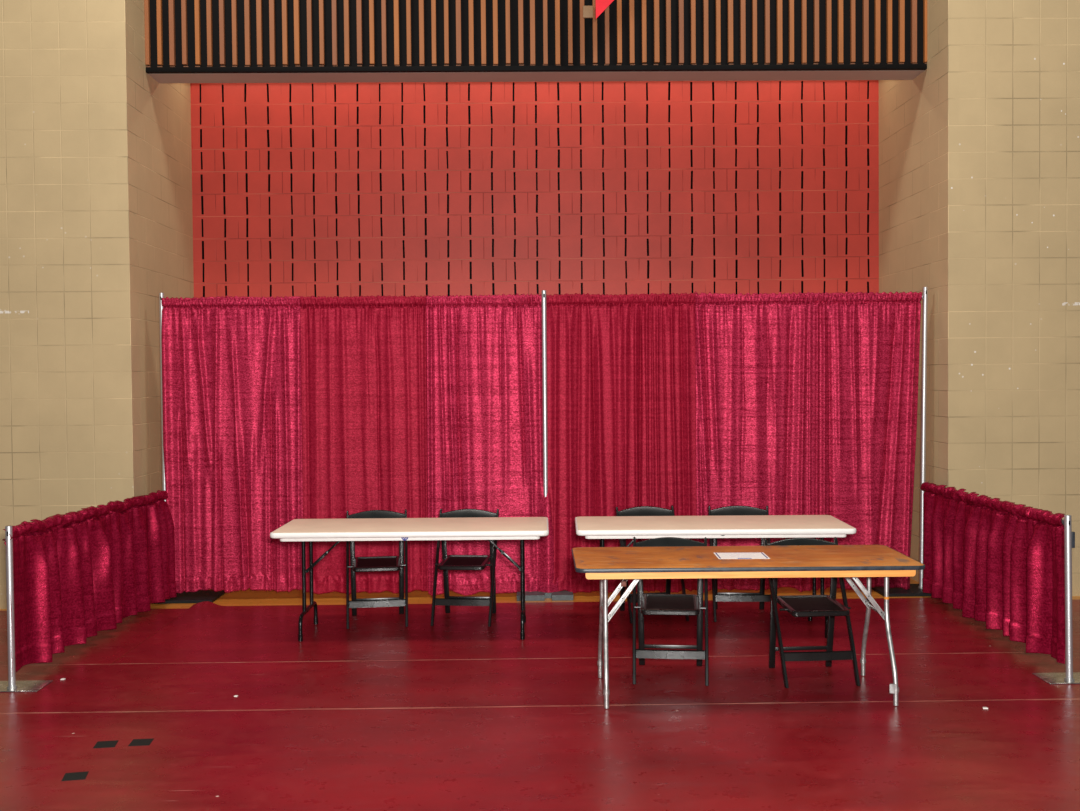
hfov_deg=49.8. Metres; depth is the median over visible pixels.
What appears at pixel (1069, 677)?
post
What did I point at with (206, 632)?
sheet
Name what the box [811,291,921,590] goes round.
drape
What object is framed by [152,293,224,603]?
post
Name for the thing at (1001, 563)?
drape
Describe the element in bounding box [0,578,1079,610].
floor
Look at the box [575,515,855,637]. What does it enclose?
folding table
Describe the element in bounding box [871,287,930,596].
post
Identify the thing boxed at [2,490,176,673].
drape
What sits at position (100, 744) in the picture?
tape square
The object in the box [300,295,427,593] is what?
drape
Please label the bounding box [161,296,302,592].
drape
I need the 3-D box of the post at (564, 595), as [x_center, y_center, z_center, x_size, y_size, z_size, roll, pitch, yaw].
[0.026,0.304,9.217,0.440,2.418,0.425,-1,1,-1]
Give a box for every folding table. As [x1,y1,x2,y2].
[270,517,548,640]
[572,545,924,708]
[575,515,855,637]
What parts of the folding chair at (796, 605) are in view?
leg, leg, backrest, seat, leg, leg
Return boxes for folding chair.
[346,509,407,628]
[431,508,498,626]
[615,505,688,622]
[632,537,708,685]
[708,505,770,621]
[764,537,860,687]
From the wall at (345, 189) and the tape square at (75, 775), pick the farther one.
the wall at (345, 189)
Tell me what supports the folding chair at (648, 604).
on the sheet at (946, 676)
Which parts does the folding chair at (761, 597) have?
leg, leg, backrest, leg, leg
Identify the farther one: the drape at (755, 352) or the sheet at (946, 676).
the drape at (755, 352)
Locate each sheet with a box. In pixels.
[0,608,188,664]
[0,652,1079,712]
[0,699,1079,810]
[112,598,1025,663]
[714,552,769,558]
[1065,599,1079,651]
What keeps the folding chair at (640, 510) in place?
on the sheet at (206, 632)
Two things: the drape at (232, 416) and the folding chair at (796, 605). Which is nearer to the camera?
the folding chair at (796, 605)
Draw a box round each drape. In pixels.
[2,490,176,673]
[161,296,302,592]
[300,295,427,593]
[426,293,557,595]
[546,293,696,592]
[695,292,813,592]
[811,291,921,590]
[921,482,1064,663]
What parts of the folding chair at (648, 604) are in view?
leg, leg, backrest, seat, leg, leg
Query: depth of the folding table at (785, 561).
6.22 m
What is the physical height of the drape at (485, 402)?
2.382 m
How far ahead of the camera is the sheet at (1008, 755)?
5.31 m
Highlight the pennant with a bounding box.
[596,0,613,17]
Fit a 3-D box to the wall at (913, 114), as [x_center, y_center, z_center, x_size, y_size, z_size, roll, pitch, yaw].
[3.125,-1.730,9.806,0.004,6.400,1.732,-1,1,-1]
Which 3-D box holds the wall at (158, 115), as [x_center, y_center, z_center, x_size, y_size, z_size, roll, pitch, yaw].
[-3.145,-1.673,9.703,0.004,6.400,1.732,-1,1,-1]
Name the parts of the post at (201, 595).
plate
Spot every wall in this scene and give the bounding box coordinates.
[0,0,132,608]
[124,0,193,496]
[190,80,878,308]
[879,0,948,581]
[949,0,1079,595]
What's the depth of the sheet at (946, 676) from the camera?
6.60 m
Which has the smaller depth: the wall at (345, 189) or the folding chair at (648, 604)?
the folding chair at (648, 604)
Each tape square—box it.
[62,771,88,780]
[93,740,118,747]
[128,738,153,745]
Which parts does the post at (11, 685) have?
plate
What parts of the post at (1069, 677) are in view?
plate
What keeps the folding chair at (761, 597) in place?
on the sheet at (206, 632)
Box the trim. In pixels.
[144,0,926,82]
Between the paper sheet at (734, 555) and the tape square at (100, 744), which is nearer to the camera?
the tape square at (100, 744)
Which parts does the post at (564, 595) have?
plate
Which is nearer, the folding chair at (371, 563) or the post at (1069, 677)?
the post at (1069, 677)
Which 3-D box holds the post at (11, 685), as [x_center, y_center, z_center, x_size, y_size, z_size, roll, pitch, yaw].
[-2.989,1.140,6.613,0.330,0.925,0.230,-1,1,-1]
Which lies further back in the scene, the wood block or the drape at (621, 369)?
the wood block
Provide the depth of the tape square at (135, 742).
5.59 m
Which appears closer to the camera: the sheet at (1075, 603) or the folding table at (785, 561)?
the folding table at (785, 561)
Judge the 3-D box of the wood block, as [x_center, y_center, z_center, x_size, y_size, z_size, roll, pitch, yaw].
[0.384,-3.146,9.299,0.080,0.095,0.024,-1,1,-1]
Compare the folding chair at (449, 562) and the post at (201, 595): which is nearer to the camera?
the folding chair at (449, 562)
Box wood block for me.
[583,6,592,17]
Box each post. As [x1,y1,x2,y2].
[0,526,52,691]
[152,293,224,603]
[517,290,572,600]
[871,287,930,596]
[1032,515,1079,683]
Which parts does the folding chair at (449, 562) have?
leg, leg, seat, backrest, leg, leg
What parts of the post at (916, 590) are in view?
plate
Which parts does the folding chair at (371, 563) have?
leg, leg, seat, backrest, leg, leg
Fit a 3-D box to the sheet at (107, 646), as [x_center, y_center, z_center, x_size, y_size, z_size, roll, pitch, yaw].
[-4.739,1.585,7.956,4.185,0.004,1.703,-1,1,-1]
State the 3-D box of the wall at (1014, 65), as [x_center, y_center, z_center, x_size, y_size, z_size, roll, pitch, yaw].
[5.515,-1.756,9.995,4.782,6.400,2.033,-1,1,-1]
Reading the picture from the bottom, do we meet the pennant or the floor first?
the floor
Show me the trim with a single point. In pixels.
(187, 41)
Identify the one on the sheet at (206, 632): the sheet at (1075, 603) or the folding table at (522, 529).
the folding table at (522, 529)
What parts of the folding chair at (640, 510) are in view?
leg, leg, backrest, leg, leg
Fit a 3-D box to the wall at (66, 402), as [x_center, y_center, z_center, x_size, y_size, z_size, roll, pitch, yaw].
[-5.620,-1.654,9.812,4.943,6.400,2.033,-1,1,-1]

